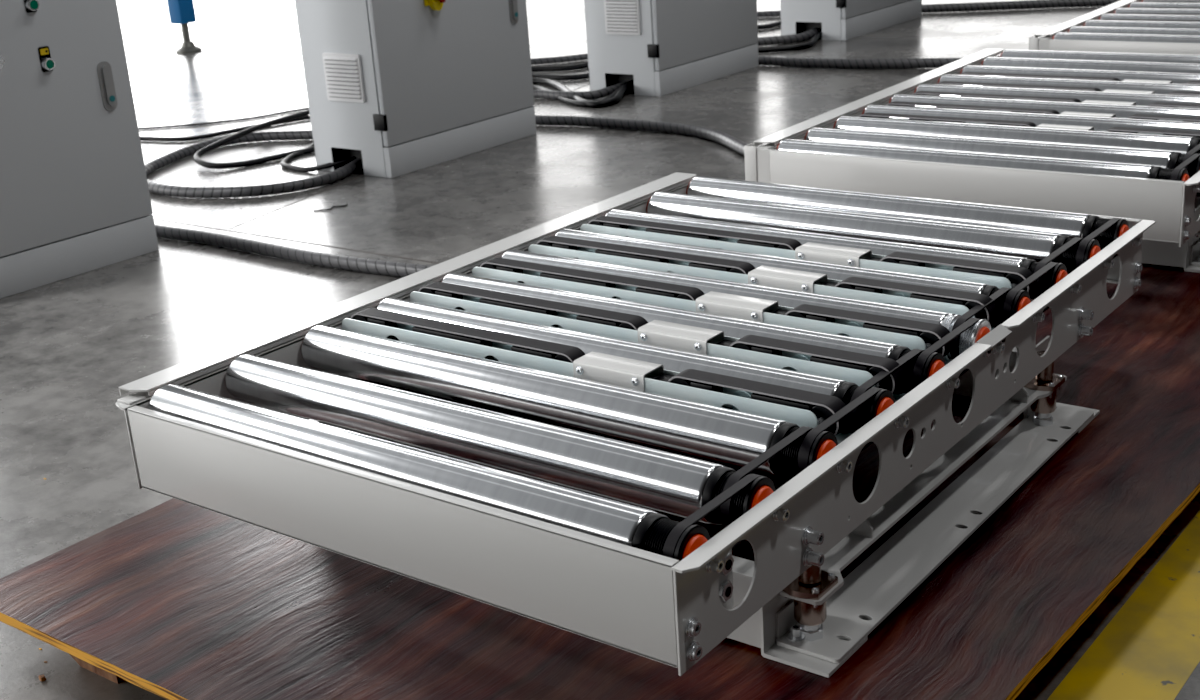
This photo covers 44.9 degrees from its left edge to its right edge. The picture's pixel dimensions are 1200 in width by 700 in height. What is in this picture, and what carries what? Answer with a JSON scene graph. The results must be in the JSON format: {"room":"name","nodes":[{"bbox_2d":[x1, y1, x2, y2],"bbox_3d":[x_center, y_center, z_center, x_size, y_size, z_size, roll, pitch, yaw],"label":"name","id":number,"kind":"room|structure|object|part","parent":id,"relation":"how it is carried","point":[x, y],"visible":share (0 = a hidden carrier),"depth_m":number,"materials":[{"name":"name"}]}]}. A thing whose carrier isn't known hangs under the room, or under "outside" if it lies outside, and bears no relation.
{"room":"factory floor","nodes":[
{"label":"factory floor","id":0,"kind":"room"},
{"bbox_2d":[0,0,1199,699],"bbox_3d":[2.564,-3.138,11.595,25.000,0.060,32.000,11,24,36],"label":"floor","id":1,"kind":"structure","parent":0,"point":[68,346],"depth_m":4.52,"materials":[{"name":"concrete"}]},
{"bbox_2d":[39,674,45,680],"bbox_3d":[-0.780,0.457,2.030,0.009,0.006,0.014,-16,23,-30],"label":"chip","id":2,"kind":"object","parent":1,"relation":"on","point":[41,677],"visible":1,"depth_m":2.03,"materials":[{"name":"brown"}]},
{"bbox_2d":[0,0,158,298],"bbox_3d":[-1.657,-0.929,3.861,0.415,1.501,0.624,11,24,36],"label":"cabinet","id":3,"kind":"object","parent":1,"relation":"on","point":[75,199],"visible":1,"depth_m":3.95,"materials":[{"name":"grey metal"}]},
{"bbox_3d":[-1.557,-0.728,3.729,0.040,0.048,0.051,11,24,36],"label":"selector knob","id":4,"kind":"part","parent":3,"relation":"part of","materials":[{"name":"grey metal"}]},
{"bbox_3d":[-1.492,-0.917,3.800,0.003,0.066,0.032,11,24,36],"label":"button plate","id":5,"kind":"part","parent":3,"relation":"part of","materials":[{"name":"black plastic"}]},
{"bbox_3d":[-1.474,-0.773,3.862,0.003,0.066,0.032,11,24,36],"label":"button plate","id":6,"kind":"part","parent":3,"relation":"part of","materials":[{"name":"black plastic"}]},
{"bbox_3d":[-1.365,-0.731,4.023,0.003,0.136,0.044,11,24,36],"label":"handle plate","id":7,"kind":"part","parent":3,"relation":"part of","materials":[{"name":"grey metal"}]},
{"bbox_3d":[-1.360,-0.732,4.020,0.008,0.108,0.024,11,24,36],"label":"handle lever","id":8,"kind":"part","parent":3,"relation":"part of","materials":[{"name":"grey metal"}]},
{"bbox_2d":[167,0,201,53],"bbox_3d":[-2.485,-2.383,8.417,0.148,1.300,0.148,11,24,36],"label":"machine leg","id":9,"kind":"object","parent":1,"relation":"on","point":[182,12],"visible":1,"depth_m":8.54,"materials":[{"name":"blue paint"}]},
{"bbox_3d":[-2.497,-2.464,8.394,0.110,1.130,0.110,11,24,36],"label":"square post","id":10,"kind":"part","parent":9,"relation":"part of","materials":[{"name":"blue paint"}]},
{"bbox_2d":[138,107,308,129],"bbox_3d":[-1.685,-1.014,6.337,1.845,0.010,0.270,-8,20,-11],"label":"cable","id":11,"kind":"object","parent":1,"relation":"on","point":[307,108],"visible":0.43,"depth_m":6.22,"materials":[{"name":"black plastic"}]},
{"bbox_2d":[140,115,309,141],"bbox_3d":[-1.646,-0.915,6.041,1.371,0.018,0.371,-6,20,-5],"label":"cable","id":12,"kind":"object","parent":1,"relation":"on","point":[225,132],"visible":0.38,"depth_m":5.92,"materials":[{"name":"black plastic"}]},
{"bbox_2d":[145,130,362,197],"bbox_3d":[-1.232,-0.688,5.286,0.863,0.043,0.982,1,20,13],"label":"hose","id":13,"kind":"object","parent":1,"relation":"on","point":[352,167],"visible":0.7,"depth_m":4.93,"materials":[{"name":"grey"}]},
{"bbox_2d":[194,109,314,168],"bbox_3d":[-1.177,-0.856,5.709,0.399,0.069,1.063,3,21,19],"label":"cable","id":14,"kind":"object","parent":1,"relation":"on","point":[198,154],"visible":0.88,"depth_m":5.43,"materials":[{"name":"black plastic"}]},
{"bbox_2d":[155,224,430,276],"bbox_3d":[-0.919,-0.289,4.108,2.455,0.038,0.110,10,24,34],"label":"hose","id":15,"kind":"object","parent":1,"relation":"on","point":[388,268],"visible":0.48,"depth_m":4.01,"materials":[{"name":"grey rubber"}]},
{"bbox_2d":[154,219,438,263],"bbox_3d":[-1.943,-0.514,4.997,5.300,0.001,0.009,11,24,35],"label":"cable","id":16,"kind":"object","parent":1,"relation":"on","point":[154,219],"depth_m":4.22,"materials":[{"name":"grey rubber"}]},
{"bbox_2d":[281,143,356,171],"bbox_3d":[-1.065,-0.711,5.312,0.226,0.048,0.539,-14,22,-25],"label":"cable","id":17,"kind":"object","parent":1,"relation":"on","point":[285,160],"visible":0.92,"depth_m":5.14,"materials":[{"name":"black plastic"}]},
{"bbox_2d":[313,204,347,210],"bbox_3d":[-0.851,-0.450,4.598,0.115,0.004,0.025,-16,23,-30],"label":"scrap","id":18,"kind":"object","parent":1,"relation":"on","point":[346,204],"visible":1,"depth_m":4.59,"materials":[{"name":"black"}]},
{"bbox_2d":[229,84,588,228],"bbox_3d":[-0.224,-1.067,6.221,0.009,0.001,4.246,6,22,25],"label":"trim","id":19,"kind":"structure","parent":1,"relation":"on","point":[587,84],"depth_m":4.78,"materials":[{"name":"grey"}]},
{"bbox_2d":[295,0,536,177],"bbox_3d":[-0.656,-1.433,5.085,0.431,1.501,0.799,11,24,36],"label":"cabinet","id":20,"kind":"object","parent":1,"relation":"on","point":[399,87],"visible":0.98,"depth_m":5.03,"materials":[{"name":"grey metal"}]},
{"bbox_3d":[-0.919,-1.322,4.828,0.346,1.499,0.003,11,24,36],"label":"panel","id":21,"kind":"part","parent":20,"relation":"part of","materials":[{"name":"grey paint"}]},
{"bbox_2d":[424,0,444,10],"bbox_3d":[-0.555,-1.211,4.960,0.056,0.103,0.107,11,24,36],"label":"switch","id":22,"kind":"object","parent":20,"relation":"attached to","point":[429,5],"depth_m":4.96,"materials":[{"name":"plastic"}]},
{"bbox_3d":[-0.536,-1.464,4.986,0.021,1.393,0.784,11,24,36],"label":"door","id":23,"kind":"part","parent":20,"relation":"part of","materials":[{"name":"grey paint"}]},
{"bbox_3d":[-0.318,-1.263,5.316,0.003,0.136,0.044,11,24,36],"label":"handle plate","id":24,"kind":"part","parent":20,"relation":"part of","materials":[{"name":"grey metal"}]},
{"bbox_3d":[-0.313,-1.264,5.313,0.008,0.108,0.024,11,24,36],"label":"handle lever","id":25,"kind":"part","parent":20,"relation":"part of","materials":[{"name":"grey metal"}]},
{"bbox_2d":[531,53,587,64],"bbox_3d":[-0.302,-1.439,7.233,0.936,0.032,0.080,-8,20,-10],"label":"hose","id":26,"kind":"object","parent":1,"relation":"on","point":[561,59],"visible":0.29,"depth_m":7.22,"materials":[{"name":"grey"}]},
{"bbox_2d":[531,62,587,71],"bbox_3d":[-0.240,-1.365,7.020,0.728,0.026,0.159,-7,20,-7],"label":"cable","id":27,"kind":"object","parent":1,"relation":"on","point":[583,65],"visible":0.39,"depth_m":6.97,"materials":[{"name":"black plastic"}]},
{"bbox_2d":[532,73,588,80],"bbox_3d":[-0.266,-1.262,6.735,0.718,0.026,0.121,-4,20,1],"label":"cable","id":28,"kind":"object","parent":1,"relation":"on","point":[585,75],"visible":0.37,"depth_m":6.70,"materials":[{"name":"black plastic"}]},
{"bbox_2d":[533,81,625,99],"bbox_3d":[-0.271,-1.098,6.246,0.806,0.047,0.179,-2,20,4],"label":"hose","id":29,"kind":"object","parent":1,"relation":"on","point":[601,93],"visible":0.4,"depth_m":6.18,"materials":[{"name":"grey rubber"}]},
{"bbox_2d":[533,82,626,106],"bbox_3d":[-0.249,-1.135,6.349,0.848,0.045,0.365,11,24,36],"label":"cable","id":30,"kind":"object","parent":1,"relation":"on","point":[535,87],"visible":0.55,"depth_m":6.10,"materials":[{"name":"black plastic"}]},
{"bbox_2d":[532,78,633,107],"bbox_3d":[-0.184,-1.169,6.420,0.346,0.054,1.017,-18,24,-34],"label":"cable","id":31,"kind":"object","parent":1,"relation":"on","point":[604,103],"visible":0.68,"depth_m":6.12,"materials":[{"name":"black plastic"}]},
{"bbox_2d":[0,263,1199,699],"bbox_3d":[0.403,0.124,2.601,1.409,0.098,2.498,11,24,36],"label":"plywood board","id":32,"kind":"object","parent":1,"relation":"on","point":[176,599],"visible":0.29,"depth_m":1.96,"materials":[{"name":"brown wood"}]},
{"bbox_2d":[116,172,1154,677],"bbox_3d":[0.154,0.033,2.349,1.029,0.272,1.499,11,24,36],"label":"conveyor","id":33,"kind":"object","parent":32,"relation":"on","point":[710,350],"visible":1,"depth_m":1.99,"materials":[{"name":"silver metal"}]},
{"bbox_3d":[-0.171,0.053,2.579,0.080,0.122,0.888,11,24,36],"label":"foot plate","id":34,"kind":"part","parent":33,"relation":"part of","materials":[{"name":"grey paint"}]},
{"bbox_3d":[-0.284,0.206,1.780,0.918,0.121,0.014,11,24,36],"label":"panel","id":35,"kind":"part","parent":33,"relation":"part of","materials":[{"name":"grey paint"}]},
{"bbox_3d":[-0.220,-0.088,2.602,0.056,0.124,1.491,11,24,36],"label":"plate","id":36,"kind":"part","parent":33,"relation":"part of","materials":[{"name":"grey paint"}]},
{"bbox_3d":[-0.241,-0.156,2.593,0.056,0.012,1.431,11,24,36],"label":"rail","id":37,"kind":"part","parent":33,"relation":"part of","materials":[{"name":"grey metal"}]},
{"bbox_3d":[0.025,0.029,2.025,0.121,0.026,0.049,11,24,36],"label":"plate","id":38,"kind":"part","parent":33,"relation":"part of","materials":[{"name":"grey paint"}]},
{"bbox_3d":[0.160,0.006,2.344,0.836,0.063,0.744,11,24,36],"label":"transfer frame","id":39,"kind":"part","parent":33,"relation":"part of","materials":[{"name":"silver metal"}]},
{"bbox_3d":[0.119,-0.018,2.140,0.121,0.026,0.049,11,24,36],"label":"plate","id":40,"kind":"part","parent":33,"relation":"part of","materials":[{"name":"grey paint"}]},
{"bbox_3d":[0.213,-0.066,2.256,0.121,0.026,0.049,11,24,36],"label":"plate","id":41,"kind":"part","parent":33,"relation":"part of","materials":[{"name":"grey paint"}]},
{"bbox_3d":[0.306,-0.113,2.371,0.121,0.026,0.049,11,24,36],"label":"plate","id":42,"kind":"part","parent":33,"relation":"part of","materials":[{"name":"grey paint"}]},
{"bbox_3d":[0.255,0.265,1.770,0.028,0.053,0.028,11,24,36],"label":"guide post","id":43,"kind":"part","parent":33,"relation":"part of","materials":[{"name":"brown metal"}]},
{"bbox_3d":[0.400,-0.161,2.487,0.121,0.026,0.049,11,24,36],"label":"plate","id":44,"kind":"part","parent":33,"relation":"part of","materials":[{"name":"grey paint"}]},
{"bbox_3d":[0.534,0.056,2.054,0.024,0.130,1.496,11,24,36],"label":"plate","id":45,"kind":"part","parent":33,"relation":"part of","materials":[{"name":"grey paint"}]},
{"bbox_3d":[0.600,-0.244,2.873,0.918,0.121,0.015,11,24,36],"label":"panel","id":46,"kind":"part","parent":33,"relation":"part of","materials":[{"name":"grey paint"}]},
{"bbox_3d":[0.515,0.216,2.092,0.089,0.041,0.888,11,24,36],"label":"foot plate","id":47,"kind":"part","parent":33,"relation":"part of","materials":[{"name":"grey paint"}]},
{"bbox_3d":[0.716,0.030,2.340,0.028,0.053,0.028,11,24,36],"label":"guide post","id":48,"kind":"part","parent":33,"relation":"part of","materials":[{"name":"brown metal"}]},
{"bbox_2d":[535,115,747,155],"bbox_3d":[0.236,-0.762,5.210,0.319,0.040,2.068,-19,25,-37],"label":"hose","id":49,"kind":"object","parent":1,"relation":"on","point":[720,137],"visible":0.52,"depth_m":5.42,"materials":[{"name":"grey plastic"}]},
{"bbox_2d":[584,0,758,96],"bbox_3d":[0.315,-1.918,6.262,0.431,1.501,0.816,11,24,36],"label":"cabinet","id":50,"kind":"object","parent":1,"relation":"on","point":[665,47],"visible":0.96,"depth_m":6.22,"materials":[{"name":"grey metal"}]},
{"bbox_3d":[0.047,-1.805,5.998,0.346,1.499,0.003,11,24,36],"label":"panel","id":51,"kind":"part","parent":50,"relation":"part of","materials":[{"name":"grey paint"}]},
{"bbox_3d":[0.435,-1.949,6.162,0.021,1.393,0.801,11,24,36],"label":"door","id":52,"kind":"part","parent":50,"relation":"part of","materials":[{"name":"grey paint"}]},
{"bbox_2d":[757,10,780,17],"bbox_3d":[0.987,-1.939,8.383,0.685,0.036,0.042,0,20,11],"label":"hose","id":53,"kind":"object","parent":1,"relation":"on","point":[760,14],"visible":0.21,"depth_m":8.38,"materials":[{"name":"grey rubber"}]},
{"bbox_2d":[758,21,780,29],"bbox_3d":[0.920,-1.775,7.947,0.600,0.028,0.110,-7,20,-10],"label":"cable","id":54,"kind":"object","parent":1,"relation":"on","point":[775,24],"visible":0.25,"depth_m":7.91,"materials":[{"name":"black plastic"}]},
{"bbox_2d":[758,28,819,45],"bbox_3d":[0.822,-1.567,7.340,0.688,0.055,0.122,-9,20,-15],"label":"hose","id":55,"kind":"object","parent":1,"relation":"on","point":[795,38],"visible":0.46,"depth_m":7.32,"materials":[{"name":"grey"}]},
{"bbox_2d":[758,30,821,52],"bbox_3d":[0.925,-1.517,7.200,0.657,0.043,0.230,-16,23,-31],"label":"cable","id":56,"kind":"object","parent":1,"relation":"on","point":[818,34],"visible":0.79,"depth_m":7.10,"materials":[{"name":"black plastic"}]},
{"bbox_2d":[780,0,921,40],"bbox_3d":[1.321,-2.420,7.478,0.431,1.501,0.896,11,24,36],"label":"cabinet","id":57,"kind":"object","parent":1,"relation":"on","point":[845,20],"visible":0.94,"depth_m":7.44,"materials":[{"name":"grey metal"}]},
{"bbox_3d":[1.030,-2.294,7.184,0.346,1.499,0.003,11,24,36],"label":"panel","id":58,"kind":"part","parent":57,"relation":"part of","materials":[{"name":"grey paint"}]},
{"bbox_3d":[1.441,-2.450,7.378,0.021,1.393,0.881,11,24,36],"label":"door","id":59,"kind":"part","parent":57,"relation":"part of","materials":[{"name":"grey paint"}]},
{"bbox_2d":[758,56,961,68],"bbox_3d":[1.301,-1.275,6.441,1.882,0.044,0.162,7,22,29],"label":"hose","id":60,"kind":"object","parent":1,"relation":"on","point":[908,63],"visible":0.49,"depth_m":6.45,"materials":[{"name":"grey"}]},
{"bbox_2d":[922,0,1119,12],"bbox_3d":[2.361,-1.894,7.971,1.860,0.048,0.085,1,20,15],"label":"hose","id":61,"kind":"object","parent":1,"relation":"on","point":[1026,4],"visible":0.63,"depth_m":7.98,"materials":[{"name":"grey rubber"}]},
{"bbox_2d":[1047,511,1199,699],"bbox_3d":[0.992,0.261,2.245,0.133,0.001,3.002,11,25,36],"label":"floor marking","id":62,"kind":"object","parent":1,"relation":"on","point":[1150,648],"depth_m":1.94,"materials":[{"name":"paint"}]},
{"bbox_3d":[2.546,-0.925,5.134,1.421,0.098,1.239,11,24,36],"label":"plywood board","id":63,"kind":"object","parent":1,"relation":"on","visible":0},
{"bbox_2d":[1029,0,1199,54],"bbox_3d":[2.237,-1.037,4.962,1.025,0.267,1.497,10,24,35],"label":"conveyor","id":64,"kind":"object","parent":63,"relation":"on","point":[1122,26],"visible":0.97,"depth_m":4.66,"materials":[{"name":"silver metal"}]},
{"bbox_3d":[1.415,-0.940,4.671,0.066,0.132,0.033,10,24,35],"label":"corner plate","id":65,"kind":"part","parent":64,"relation":"part of","materials":[{"name":"grey paint"}]},
{"bbox_3d":[1.839,-1.226,5.199,0.056,0.012,1.431,10,24,35],"label":"rail","id":66,"kind":"part","parent":64,"relation":"part of","materials":[{"name":"grey metal"}]},
{"bbox_3d":[1.861,-1.158,5.208,0.056,0.124,1.491,10,24,35],"label":"plate","id":67,"kind":"part","parent":64,"relation":"part of","materials":[{"name":"grey paint"}]},
{"bbox_3d":[1.805,-0.864,4.385,0.918,0.121,0.014,10,24,35],"label":"panel","id":68,"kind":"part","parent":64,"relation":"part of","materials":[{"name":"grey paint"}]},
{"bbox_2d":[1194,196,1199,208],"bbox_3d":[1.681,-0.493,4.088,1.391,0.098,1.589,11,24,36],"label":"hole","id":69,"kind":"object","parent":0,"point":[1197,201],"visible":0.02,"depth_m":3.63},
{"bbox_2d":[744,48,1199,272],"bbox_3d":[1.195,-0.510,3.681,1.025,0.267,1.497,10,24,35],"label":"conveyor","id":70,"kind":"object","parent":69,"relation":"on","point":[1095,133],"visible":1,"depth_m":3.30,"materials":[{"name":"silver metal"}]},
{"bbox_3d":[0.375,-0.412,3.385,0.066,0.132,0.033,10,24,35],"label":"corner plate","id":71,"kind":"part","parent":70,"relation":"part of","materials":[{"name":"grey paint"}]},
{"bbox_3d":[0.817,-0.630,3.926,0.056,0.124,1.491,10,24,35],"label":"plate","id":72,"kind":"part","parent":70,"relation":"part of","materials":[{"name":"grey paint"}]},
{"bbox_3d":[0.795,-0.698,3.916,0.056,0.012,1.431,10,24,35],"label":"rail","id":73,"kind":"part","parent":70,"relation":"part of","materials":[{"name":"grey metal"}]},
{"bbox_3d":[0.767,-0.337,3.102,0.918,0.121,0.014,10,24,35],"label":"panel","id":74,"kind":"part","parent":70,"relation":"part of","materials":[{"name":"grey paint"}]},
{"bbox_3d":[1.073,-0.503,3.356,0.121,0.026,0.049,10,24,35],"label":"plate","id":75,"kind":"part","parent":70,"relation":"part of","materials":[{"name":"grey paint"}]},
{"bbox_3d":[1.164,-0.551,3.473,0.121,0.026,0.049,10,24,35],"label":"plate","id":76,"kind":"part","parent":70,"relation":"part of","materials":[{"name":"grey paint"}]},
{"bbox_3d":[1.256,-0.599,3.590,0.121,0.026,0.049,10,24,35],"label":"plate","id":77,"kind":"part","parent":70,"relation":"part of","materials":[{"name":"grey paint"}]},
{"bbox_3d":[1.347,-0.647,3.707,0.121,0.026,0.049,10,24,35],"label":"plate","id":78,"kind":"part","parent":70,"relation":"part of","materials":[{"name":"grey paint"}]},
{"bbox_3d":[1.438,-0.695,3.824,0.121,0.026,0.049,10,24,35],"label":"plate","id":79,"kind":"part","parent":70,"relation":"part of","materials":[{"name":"grey paint"}]},
{"bbox_3d":[1.580,-0.491,3.389,0.024,0.130,1.496,10,24,35],"label":"plate","id":80,"kind":"part","parent":70,"relation":"part of","materials":[{"name":"grey paint"}]},
{"bbox_3d":[1.562,-0.330,3.427,0.089,0.041,0.888,10,24,35],"label":"foot plate","id":81,"kind":"part","parent":70,"relation":"part of","materials":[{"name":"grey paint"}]}
]}

